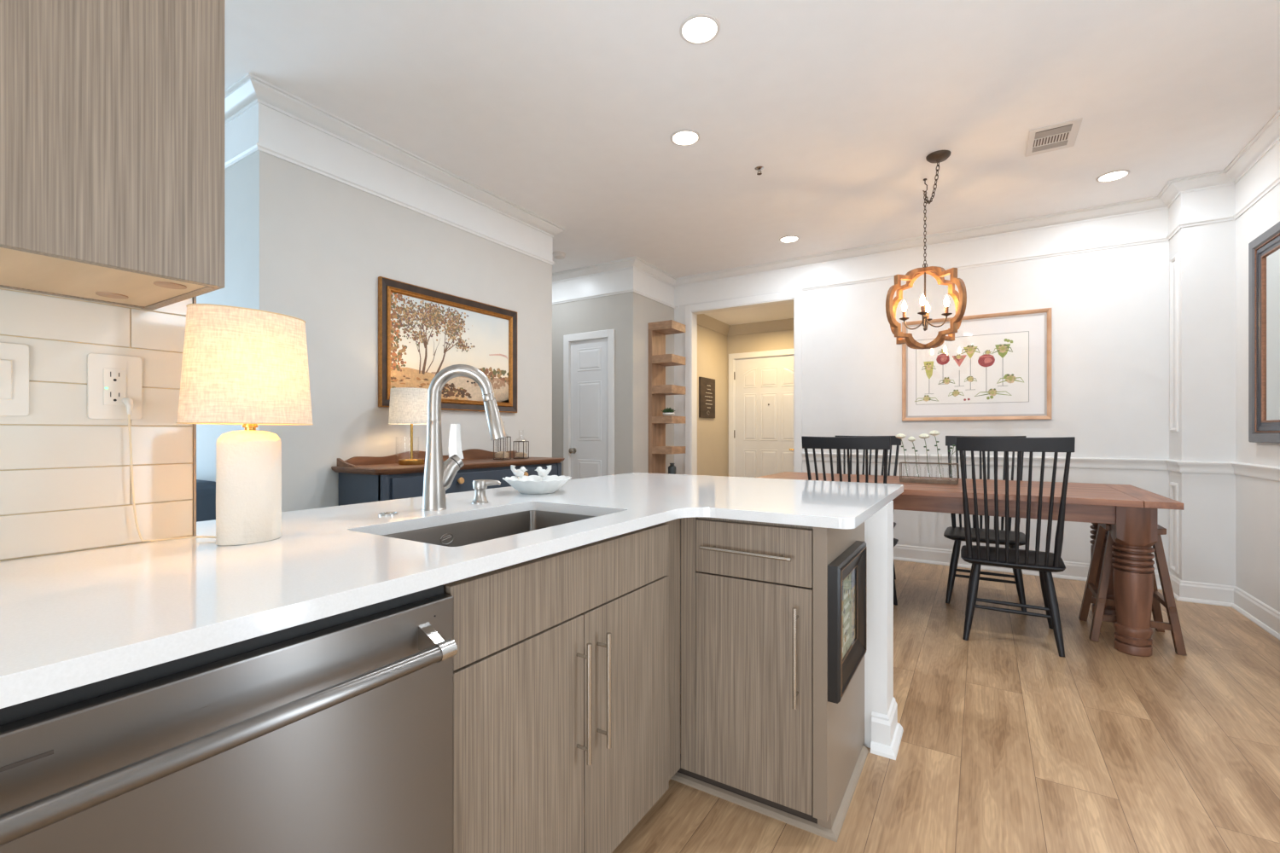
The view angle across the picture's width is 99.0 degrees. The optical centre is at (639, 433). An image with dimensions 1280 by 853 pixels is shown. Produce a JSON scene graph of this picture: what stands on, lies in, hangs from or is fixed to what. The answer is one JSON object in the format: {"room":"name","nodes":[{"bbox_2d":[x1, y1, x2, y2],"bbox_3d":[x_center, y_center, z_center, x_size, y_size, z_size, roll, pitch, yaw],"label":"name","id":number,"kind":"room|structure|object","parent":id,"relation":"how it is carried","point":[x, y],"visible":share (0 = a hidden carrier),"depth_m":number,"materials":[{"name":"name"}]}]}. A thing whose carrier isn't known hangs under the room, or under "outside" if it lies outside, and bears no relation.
{"room":"kitchen","nodes":[
{"label":"kitchen","id":0,"kind":"room"},
{"bbox_2d":[2,541,147,561],"bbox_3d":[-1.836,-0.290,-0.033,0.120,2.860,3.000,0,0,32],"label":"wall","id":1,"kind":"structure","parent":0,"point":[146,542],"depth_m":1.05,"materials":[{"name":"white tile"}]},
{"bbox_2d":[0,287,196,561],"bbox_3d":[-1.773,-0.097,-0.058,0.014,0.646,2.984,0,0,32],"label":"tile backsplash","id":2,"kind":"structure","parent":1,"relation":"attached to","point":[66,482],"depth_m":1.06,"materials":[{"name":"beige tile"}]},
{"bbox_2d":[0,342,29,416],"bbox_3d":[-1.129,-0.096,0.955,0.010,0.129,0.084,0,0,32],"label":"light switch","id":3,"kind":"object","parent":2,"relation":"attached to","point":[14,357],"visible":1,"depth_m":0.97,"materials":[{"name":"beige plastic"}]},
{"bbox_2d":[87,353,141,419],"bbox_3d":[-1.046,-0.092,1.090,0.008,0.128,0.080,0,0,32],"label":"power outlet","id":4,"kind":"object","parent":2,"relation":"attached to","point":[111,379],"visible":1,"depth_m":1.08,"materials":[{"name":"beige plastic"}]},
{"bbox_2d":[103,368,126,405],"bbox_3d":[-1.044,-0.092,1.087,0.002,0.072,0.034,0,0,32],"label":"receptacle","id":5,"kind":"object","parent":4,"relation":"attached to","point":[114,380],"depth_m":1.09,"materials":[{"name":"beige plastic"}]},
{"bbox_2d":[0,0,224,310],"bbox_3d":[-1.227,-0.809,0.489,0.338,1.104,1.330,0,0,32],"label":"upper cabinet","id":6,"kind":"object","parent":1,"relation":"attached to","point":[112,112],"visible":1,"depth_m":0.85,"materials":[{"name":"beige laminate"}]},
{"bbox_2d":[95,291,128,299],"bbox_3d":[-0.988,-0.260,1.024,0.044,0.006,0.044,0,0,32],"label":"puck light","id":7,"kind":"object","parent":6,"relation":"on","point":[115,295],"depth_m":1.02,"materials":[{"name":"beige plastic"}]},
{"bbox_2d":[153,281,186,289],"bbox_3d":[-0.819,-0.260,0.954,0.044,0.006,0.044,0,0,32],"label":"puck light","id":8,"kind":"object","parent":6,"relation":"on","point":[170,285],"depth_m":0.95,"materials":[{"name":"beige plastic"}]},
{"bbox_2d":[196,150,552,511],"bbox_3d":[-2.992,-0.290,4.686,3.960,2.860,2.180,0,0,32],"label":"wall","id":9,"kind":"structure","parent":0,"point":[311,247],"depth_m":3.08,"materials":[{"name":"beige paint"}]},
{"bbox_2d":[224,103,552,261],"bbox_3d":[-2.990,-1.540,4.685,3.964,0.220,2.188,0,0,32],"label":"trim","id":10,"kind":"structure","parent":9,"relation":"attached to","point":[263,125],"depth_m":3.19,"materials":[{"name":"white paint"}]},
{"bbox_2d":[224,142,554,265],"bbox_3d":[-2.985,-1.421,4.681,3.978,0.033,2.216,0,0,32],"label":"rail","id":11,"kind":"object","parent":9,"relation":"attached to","point":[256,147],"visible":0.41,"depth_m":3.15,"materials":[{"name":"white paint"}]},
{"bbox_2d":[224,72,564,237],"bbox_3d":[-2.959,-1.679,4.665,4.038,0.082,2.336,0,0,32],"label":"crown molding","id":12,"kind":"structure","parent":9,"relation":"attached to","point":[249,90],"depth_m":3.12,"materials":[{"name":"white paint"}]},
{"bbox_2d":[378,276,517,413],"bbox_3d":[-1.245,-0.543,3.713,0.032,0.774,1.124,0,0,32],"label":"landscape painting","id":13,"kind":"object","parent":9,"relation":"attached to","point":[422,332],"visible":0.94,"depth_m":3.63,"materials":[{"name":"brown wood"}]},
{"bbox_2d":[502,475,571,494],"bbox_3d":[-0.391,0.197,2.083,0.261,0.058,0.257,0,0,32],"label":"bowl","id":14,"kind":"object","parent":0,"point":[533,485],"depth_m":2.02,"materials":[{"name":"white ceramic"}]},
{"bbox_2d":[552,291,674,476],"bbox_3d":[-0.901,-0.290,6.516,2.570,2.860,0.980,0,0,32],"label":"wall","id":15,"kind":"structure","parent":0,"point":[630,314],"depth_m":5.58,"materials":[{"name":"paint"}]},
{"bbox_2d":[568,337,607,479],"bbox_3d":[-0.537,0.076,5.703,0.514,2.108,0.107,0,0,32],"label":"door","id":16,"kind":"structure","parent":15,"relation":"in","point":[588,450],"depth_m":5.71,"materials":[{"name":"paint"}]},
{"bbox_2d":[563,329,614,479],"bbox_3d":[-0.514,0.041,5.747,0.660,2.198,0.116,0,0,32],"label":"door frame","id":17,"kind":"structure","parent":15,"relation":"attached to","point":[609,334],"depth_m":5.72,"materials":[{"name":"white paint"}]},
{"bbox_2d":[552,288,679,308],"bbox_3d":[-0.912,-1.421,6.441,2.630,0.033,0.878,0,0,32],"label":"rail","id":18,"kind":"object","parent":15,"relation":"attached to","point":[634,290],"visible":0.7,"depth_m":5.69,"materials":[{"name":"white paint"}]},
{"bbox_2d":[648,320,685,473],"bbox_3d":[0.282,-0.165,5.720,0.280,1.960,0.301,0,0,32],"label":"corner shelf","id":19,"kind":"object","parent":15,"relation":"attached to","point":[659,360],"visible":0.73,"depth_m":5.66,"materials":[{"name":"brown wood"}]},
{"bbox_2d":[660,407,674,415],"bbox_3d":[0.297,-0.225,5.704,0.141,0.094,0.148,0,0,32],"label":"succulent","id":20,"kind":"object","parent":19,"relation":"on","point":[667,411],"visible":0.93,"depth_m":5.66,"materials":[{"name":"green plant"}]},
{"bbox_2d":[668,463,676,474],"bbox_3d":[0.336,0.380,5.720,0.088,0.138,0.088,0,0,32],"label":"bottle vase","id":21,"kind":"object","parent":19,"relation":"on","point":[672,468],"visible":0.84,"depth_m":5.69,"materials":[{"name":"black ceramic"}]},
{"bbox_2d":[697,325,727,477],"bbox_3d":[0.834,-0.160,6.706,0.110,2.600,1.180,0,0,32],"label":"wall","id":22,"kind":"structure","parent":0,"point":[712,346],"depth_m":6.70,"materials":[{"name":"paint"}]},
{"bbox_2d":[698,377,715,418],"bbox_3d":[0.807,-0.422,6.535,0.026,0.475,0.410,0,0,32],"label":"wall sign","id":23,"kind":"object","parent":22,"relation":"attached to","point":[706,386],"visible":1,"depth_m":6.50,"materials":[{"name":"black"}]},
{"bbox_2d":[704,302,793,325],"bbox_3d":[1.685,-1.430,6.192,2.100,0.100,1.210,0,0,32],"label":"ceiling","id":24,"kind":"structure","parent":0,"point":[780,311],"depth_m":6.34,"materials":[{"name":"paint"}]},
{"bbox_2d":[224,0,1279,278],"bbox_3d":[-1.554,-1.770,2.703,8.700,0.100,8.140,0,0,32],"label":"ceiling","id":25,"kind":"structure","parent":0,"point":[566,112],"depth_m":2.82,"materials":[{"name":"paint"}]},
{"bbox_2d":[552,250,565,259],"bbox_3d":[-0.772,-1.697,5.221,0.128,0.044,0.128,0,0,32],"label":"smoke detector","id":26,"kind":"object","parent":25,"relation":"attached to","point":[558,255],"visible":0.95,"depth_m":5.18,"materials":[{"name":"white plastic"}]},
{"bbox_2d":[670,129,699,145],"bbox_3d":[0.263,-1.716,3.176,0.172,0.006,0.172,0,0,32],"label":"recessed light","id":27,"kind":"object","parent":25,"relation":"in","point":[682,137],"visible":1,"depth_m":3.17,"materials":[{"name":"white"}]},
{"bbox_2d":[679,13,720,44],"bbox_3d":[0.254,-1.716,2.325,0.172,0.006,0.172,0,0,32],"label":"recessed light","id":28,"kind":"object","parent":25,"relation":"in","point":[699,28],"visible":1,"depth_m":2.32,"materials":[{"name":"white"}]},
{"bbox_2d":[754,165,763,174],"bbox_3d":[0.774,-1.700,3.543,0.060,0.040,0.060,0,0,32],"label":"sprinkler","id":29,"kind":"object","parent":25,"relation":"attached to","point":[759,168],"visible":1,"depth_m":3.53,"materials":[{"name":"silver metal"}]},
{"bbox_2d":[779,235,799,243],"bbox_3d":[1.320,-1.716,4.832,0.172,0.006,0.172,0,0,32],"label":"recessed light","id":30,"kind":"object","parent":25,"relation":"in","point":[788,239],"visible":1,"depth_m":4.83,"materials":[{"name":"white"}]},
{"bbox_2d":[885,150,966,349],"bbox_3d":[1.893,-1.146,3.631,0.462,1.148,0.624,0,0,28],"label":"pendant lantern","id":31,"kind":"object","parent":25,"relation":"hanging from","point":[960,299],"visible":1,"depth_m":3.62,"materials":[{"name":"brown metal"}]},
{"bbox_2d":[1025,117,1082,157],"bbox_3d":[2.400,-1.717,3.182,0.236,0.006,0.340,0,0,32],"label":"ceiling vent","id":32,"kind":"object","parent":25,"relation":"in","point":[1063,135],"visible":1,"depth_m":3.17,"materials":[{"name":"white metal"}]},
{"bbox_2d":[1095,169,1129,182],"bbox_3d":[3.155,-1.716,3.649,0.172,0.006,0.172,0,0,32],"label":"recessed light","id":33,"kind":"object","parent":25,"relation":"in","point":[1115,175],"visible":1,"depth_m":3.65,"materials":[{"name":"white"}]},
{"bbox_2d":[727,329,793,477],"bbox_3d":[1.962,-0.160,6.626,1.890,2.600,0.120,0,0,32],"label":"wall","id":34,"kind":"structure","parent":0,"point":[782,340],"depth_m":6.88,"materials":[{"name":"paint"}]},
{"bbox_2d":[697,314,793,336],"bbox_3d":[1.650,-1.320,6.126,1.890,0.120,1.060,0,0,32],"label":"crown molding","id":35,"kind":"structure","parent":34,"relation":"attached to","point":[703,320],"depth_m":6.75,"materials":[{"name":"paint"}]},
{"bbox_2d":[728,349,793,477],"bbox_3d":[1.618,0.058,6.820,1.050,2.165,0.116,0,0,32],"label":"door frame","id":36,"kind":"structure","parent":34,"relation":"attached to","point":[732,357],"depth_m":7.02,"materials":[{"name":"white paint"}]},
{"bbox_2d":[733,355,793,477],"bbox_3d":[1.593,0.091,6.790,0.907,2.078,0.104,0,0,32],"label":"door","id":37,"kind":"structure","parent":34,"relation":"in","point":[764,386],"depth_m":6.83,"materials":[{"name":"paint"}]},
{"bbox_2d":[680,500,893,748],"bbox_3d":[0.366,0.699,2.365,1.315,0.883,0.160,0,0,32],"label":"wall","id":38,"kind":"structure","parent":0,"point":[879,527],"depth_m":1.97,"materials":[{"name":"white paint"}]},
{"bbox_2d":[870,698,903,760],"bbox_3d":[0.379,1.073,2.357,1.347,0.135,0.224,0,0,32],"label":"baseboard","id":39,"kind":"structure","parent":38,"relation":"attached to","point":[887,733],"depth_m":1.95,"materials":[{"name":"white paint"}]},
{"bbox_2d":[674,240,1169,571],"bbox_3d":[2.304,-0.290,5.022,4.450,2.860,0.120,0,0,32],"label":"wall","id":40,"kind":"structure","parent":0,"point":[1109,307],"depth_m":4.41,"materials":[{"name":"white paint"}]},
{"bbox_2d":[685,290,802,475],"bbox_3d":[1.082,-0.138,5.779,1.290,2.556,0.141,0,0,32],"label":"door frame","id":41,"kind":"structure","parent":40,"relation":"attached to","point":[691,311],"depth_m":5.84,"materials":[{"name":"white paint"}]},
{"bbox_2d":[552,140,1279,305],"bbox_3d":[-0.957,-1.540,2.319,6.920,0.220,7.920,0,0,32],"label":"trim","id":42,"kind":"structure","parent":40,"relation":"attached to","point":[1224,200],"depth_m":4.64,"materials":[{"name":"white paint"}]},
{"bbox_2d":[552,109,1279,287],"bbox_3d":[-0.957,-1.679,2.319,6.920,0.082,7.920,0,0,32],"label":"crown molding","id":43,"kind":"structure","parent":40,"relation":"attached to","point":[1268,136],"depth_m":4.50,"materials":[{"name":"white paint"}]},
{"bbox_2d":[901,308,1051,421],"bbox_3d":[2.807,-0.552,4.619,1.074,0.885,0.029,0,0,32],"label":"print","id":44,"kind":"object","parent":40,"relation":"attached to","point":[997,366],"visible":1,"depth_m":4.58,"materials":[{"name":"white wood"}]},
{"bbox_2d":[1169,253,1178,431],"bbox_3d":[3.769,-0.630,3.859,0.014,1.240,0.160,0,0,32],"label":"trim","id":45,"kind":"structure","parent":40,"relation":"attached to","point":[1175,258],"depth_m":3.81,"materials":[{"name":"white paint"}]},
{"bbox_2d":[1169,482,1178,574],"bbox_3d":[3.769,0.662,3.859,0.014,0.625,0.160,0,0,32],"label":"trim","id":46,"kind":"structure","parent":40,"relation":"attached to","point":[1172,485],"depth_m":3.83,"materials":[{"name":"white paint"}]},
{"bbox_2d":[611,559,1279,852],"bbox_3d":[-1.234,1.190,3.217,8.700,0.100,9.350,0,0,32],"label":"floor","id":47,"kind":"structure","parent":0,"point":[1009,744],"depth_m":1.96,"materials":[{"name":"brown wood"}]},
{"bbox_2d":[196,479,215,522],"bbox_3d":[-2.577,0.690,2.670,0.840,0.900,0.700,0,0,32],"label":"armchair","id":48,"kind":"object","parent":47,"relation":"on","point":[206,490],"visible":0.02,"depth_m":2.71,"materials":[{"name":"fabric"}]},
{"bbox_2d":[0,584,457,852],"bbox_3d":[-0.734,0.703,0.859,0.726,0.874,0.596,0,0,32],"label":"dishwasher","id":49,"kind":"object","parent":47,"relation":"on","point":[334,734],"visible":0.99,"depth_m":0.69,"materials":[{"name":"silver metal"}]},
{"bbox_2d":[331,448,564,506],"bbox_3d":[-1.108,0.625,3.515,0.446,1.031,1.500,0,0,32],"label":"sideboard","id":50,"kind":"object","parent":47,"relation":"on","point":[362,480],"visible":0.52,"depth_m":3.04,"materials":[{"name":"blue wood"}]},
{"bbox_2d":[395,436,418,463],"bbox_3d":[-1.407,0.102,3.307,0.132,0.159,0.132,0,0,32],"label":"hurricane","id":51,"kind":"object","parent":50,"relation":"on","point":[395,437],"visible":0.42,"depth_m":3.28,"materials":[{"name":"clear glass"}]},
{"bbox_2d":[388,387,428,465],"bbox_3d":[-1.333,-0.038,3.190,0.248,0.440,0.248,0,0,32],"label":"lamp","id":52,"kind":"object","parent":50,"relation":"on","point":[408,405],"visible":0.94,"depth_m":3.09,"materials":[{"name":"white fabric"}]},
{"bbox_2d":[493,421,511,459],"bbox_3d":[-0.954,0.051,3.779,0.088,0.262,0.088,0,0,21],"label":"candle lantern","id":53,"kind":"object","parent":50,"relation":"on","point":[500,454],"visible":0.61,"depth_m":3.76,"materials":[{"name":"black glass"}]},
{"bbox_2d":[513,433,529,459],"bbox_3d":[-0.856,0.079,3.935,0.084,0.205,0.084,0,0,15],"label":"candle lantern","id":54,"kind":"object","parent":50,"relation":"on","point":[520,455],"visible":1,"depth_m":3.91,"materials":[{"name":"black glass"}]},
{"bbox_2d":[443,518,680,852],"bbox_3d":[-0.351,0.699,1.540,0.713,0.883,0.959,0,0,32],"label":"base cabinet","id":55,"kind":"object","parent":47,"relation":"on","point":[567,663],"visible":0.62,"depth_m":1.24,"materials":[{"name":"beige laminate"}]},
{"bbox_2d":[670,517,868,842],"bbox_3d":[0.448,0.699,1.863,0.529,0.883,0.604,0,0,32],"label":"base cabinet","id":56,"kind":"object","parent":47,"relation":"on","point":[761,733],"visible":0.88,"depth_m":1.62,"materials":[{"name":"beige laminate"}]},
{"bbox_2d":[827,541,866,703],"bbox_3d":[0.641,0.552,1.674,0.034,0.375,0.411,0,0,32],"label":"picture frame","id":57,"kind":"object","parent":56,"relation":"attached to","point":[846,574],"visible":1,"depth_m":1.64,"materials":[{"name":"brown metal"}]},
{"bbox_2d":[842,569,855,658],"bbox_3d":[0.634,0.552,1.678,0.001,0.245,0.281,0,0,32],"label":"artwork","id":58,"kind":"object","parent":57,"relation":"attached to","point":[848,579],"depth_m":1.70,"materials":[{"name":"paper"}]},
{"bbox_2d":[801,436,898,605],"bbox_3d":[1.361,0.580,3.492,0.504,1.125,0.626,0,0,32],"label":"dining chair","id":59,"kind":"object","parent":47,"relation":"on","point":[840,443],"visible":0.39,"depth_m":3.24,"materials":[{"name":"black paint"}]},
{"bbox_2d":[835,436,901,579],"bbox_3d":[1.715,0.580,4.237,0.504,1.125,0.626,0,0,32],"label":"dining chair","id":60,"kind":"object","parent":47,"relation":"on","point":[894,441],"visible":0.28,"depth_m":4.39,"materials":[{"name":"black paint"}]},
{"bbox_2d":[756,471,1183,657],"bbox_3d":[1.907,0.735,3.637,2.242,0.810,1.090,0,0,32],"label":"dining table","id":61,"kind":"object","parent":47,"relation":"on","point":[1131,512],"visible":0.43,"depth_m":2.88,"materials":[{"name":"brown wood"}]},
{"bbox_2d":[899,461,958,484],"bbox_3d":[1.914,0.234,3.627,0.341,0.192,0.078,0,0,32],"label":"rack","id":62,"kind":"object","parent":61,"relation":"on","point":[932,480],"visible":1,"depth_m":3.60,"materials":[{"name":"grey wood"}]},
{"bbox_2d":[895,433,907,476],"bbox_3d":[1.769,0.148,3.708,0.070,0.296,0.064,0,0,-20],"label":"flower","id":63,"kind":"object","parent":62,"relation":"in","point":[899,435],"visible":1,"depth_m":3.69,"materials":[{"name":"beige plant"}]},
{"bbox_2d":[907,436,919,477],"bbox_3d":[1.833,0.158,3.665,0.068,0.276,0.048,0,0,32],"label":"flower","id":64,"kind":"object","parent":62,"relation":"in","point":[910,439],"visible":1,"depth_m":3.66,"materials":[{"name":"beige plant"}]},
{"bbox_2d":[919,433,930,477],"bbox_3d":[1.890,0.148,3.630,0.067,0.296,0.063,0,0,32],"label":"flower","id":65,"kind":"object","parent":62,"relation":"in","point":[924,436],"visible":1,"depth_m":3.62,"materials":[{"name":"beige plant"}]},
{"bbox_2d":[900,478,956,484],"bbox_3d":[1.914,0.319,3.627,0.335,0.022,0.072,0,0,32],"label":"tray","id":66,"kind":"object","parent":62,"relation":"on","point":[904,480],"depth_m":3.60,"materials":[{"name":"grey wood"}]},
{"bbox_2d":[929,430,942,478],"bbox_3d":[1.939,0.138,3.600,0.066,0.316,0.064,0,0,-23],"label":"flower","id":67,"kind":"object","parent":62,"relation":"in","point":[934,433],"visible":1,"depth_m":3.59,"materials":[{"name":"beige plant"}]},
{"bbox_2d":[948,444,956,477],"bbox_3d":[2.035,0.185,3.551,0.062,0.222,0.010,0,0,32],"label":"leaf sprig","id":68,"kind":"object","parent":62,"relation":"in","point":[953,445],"visible":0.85,"depth_m":3.56,"materials":[{"name":"green plant"}]},
{"bbox_2d":[943,436,1026,611],"bbox_3d":[2.402,0.580,3.808,0.504,1.125,0.626,0,0,32],"label":"dining chair","id":69,"kind":"object","parent":47,"relation":"on","point":[953,532],"visible":0.59,"depth_m":3.71,"materials":[{"name":"black paint"}]},
{"bbox_2d":[956,436,1075,657],"bbox_3d":[2.067,0.580,3.051,0.504,1.125,0.626,0,0,32],"label":"dining chair","id":70,"kind":"object","parent":47,"relation":"on","point":[1046,562],"visible":1,"depth_m":2.87,"materials":[{"name":"black paint"}]},
{"bbox_2d":[1078,523,1186,655],"bbox_3d":[2.749,0.821,3.082,0.384,0.645,0.436,0,0,32],"label":"wooden stool","id":71,"kind":"object","parent":47,"relation":"on","point":[1167,600],"visible":0.59,"depth_m":2.99,"materials":[{"name":"brown wood"}]},
{"bbox_3d":[-1.609,0.698,-0.441,0.668,0.883,2.528,0,0,32],"label":"base cabinet","id":72,"kind":"object","parent":47,"relation":"on","visible":0},
{"bbox_2d":[0,472,903,709],"bbox_3d":[-0.795,0.241,0.604,1.412,0.030,5.162,0,0,32],"label":"countertop","id":73,"kind":"structure","parent":72,"relation":"on","point":[70,620],"depth_m":0.94,"materials":[{"name":"white stone"}]},
{"bbox_2d":[122,303,313,546],"bbox_3d":[-0.857,-0.013,1.119,0.327,0.478,0.173,0,0,-33],"label":"table lamp","id":74,"kind":"object","parent":73,"relation":"on","point":[247,368],"visible":1,"depth_m":1.10,"materials":[{"name":"white ceramic"}]},
{"bbox_2d":[241,424,258,430],"bbox_3d":[-0.817,-0.042,1.146,0.028,0.077,0.028,0,0,32],"label":"socket","id":75,"kind":"object","parent":74,"relation":"attached to","point":[247,427],"depth_m":1.14,"materials":[{"name":"gold metal"}]},
{"bbox_2d":[378,512,398,516],"bbox_3d":[-0.696,0.223,1.513,0.049,0.006,0.049,0,0,32],"label":"button","id":76,"kind":"object","parent":73,"relation":"on","point":[386,514],"visible":1,"depth_m":1.50,"materials":[{"name":"silver metal"}]},
{"bbox_2d":[421,364,506,511],"bbox_3d":[-0.528,0.009,1.656,0.246,0.433,0.098,0,0,-8],"label":"faucet","id":77,"kind":"object","parent":73,"relation":"on","point":[439,475],"visible":1,"depth_m":1.62,"materials":[{"name":"silver metal"}]},
{"bbox_2d":[471,479,500,503],"bbox_3d":[-0.503,0.188,1.789,0.092,0.075,0.053,0,0,-23],"label":"soap dispenser","id":78,"kind":"object","parent":73,"relation":"on","point":[480,486],"visible":1,"depth_m":1.77,"materials":[{"name":"silver metal"}]},
{"bbox_2d":[384,510,598,546],"bbox_3d":[-0.363,0.366,1.454,0.428,0.220,0.678,0,0,32],"label":"sink","id":79,"kind":"object","parent":73,"relation":"in","point":[463,533],"visible":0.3,"depth_m":1.65,"materials":[{"name":"silver metal"}]},
{"bbox_2d":[502,465,571,494],"bbox_3d":[-0.399,0.176,2.088,0.279,0.100,0.257,0,0,32],"label":"scalloped dish","id":80,"kind":"object","parent":73,"relation":"on","point":[542,484],"visible":1,"depth_m":2.03,"materials":[{"name":"white ceramic"}]},
{"bbox_2d":[1169,220,1235,586],"bbox_3d":[3.887,-0.290,3.789,0.260,2.860,0.295,0,0,32],"label":"wall column","id":81,"kind":"structure","parent":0,"point":[1207,253],"depth_m":3.67,"materials":[{"name":"white paint"}]},
{"bbox_2d":[1235,183,1279,612],"bbox_3d":[2.041,-0.290,0.447,0.150,2.860,7.920,0,0,32],"label":"wall","id":82,"kind":"structure","parent":0,"point":[1257,499],"depth_m":3.39,"materials":[{"name":"white paint"}]},
{"bbox_2d":[801,452,1279,481],"bbox_3d":[1.842,0.228,3.023,2.918,0.080,3.760,0,0,32],"label":"chair rail","id":83,"kind":"object","parent":82,"relation":"attached to","point":[1271,473],"visible":0.86,"depth_m":4.12,"materials":[{"name":"white paint"}]},
{"bbox_2d":[802,174,1279,290],"bbox_3d":[0.740,-1.421,1.259,2.918,0.033,7.920,0,0,32],"label":"crown molding","id":84,"kind":"structure","parent":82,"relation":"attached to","point":[1277,181],"depth_m":4.16,"materials":[{"name":"white paint"}]},
{"bbox_2d":[893,544,1279,640],"bbox_3d":[1.842,1.073,3.023,2.918,0.135,3.760,0,0,32],"label":"baseboard","id":85,"kind":"structure","parent":82,"relation":"attached to","point":[1268,619],"depth_m":3.71,"materials":[{"name":"white paint"}]},
{"bbox_2d":[1248,221,1279,443],"bbox_3d":[3.483,-0.555,2.933,0.035,1.220,0.945,0,0,32],"label":"wall mirror","id":86,"kind":"object","parent":82,"relation":"attached to","point":[1264,251],"visible":1,"depth_m":3.20,"materials":[{"name":"grey metal"}]},
{"bbox_2d":[1264,248,1279,420],"bbox_3d":[3.494,-0.555,2.926,0.005,1.020,0.745,0,0,32],"label":"mirror glass","id":87,"kind":"object","parent":86,"relation":"attached to","point":[1271,255],"depth_m":3.12,"materials":[{"name":"white mirror"}]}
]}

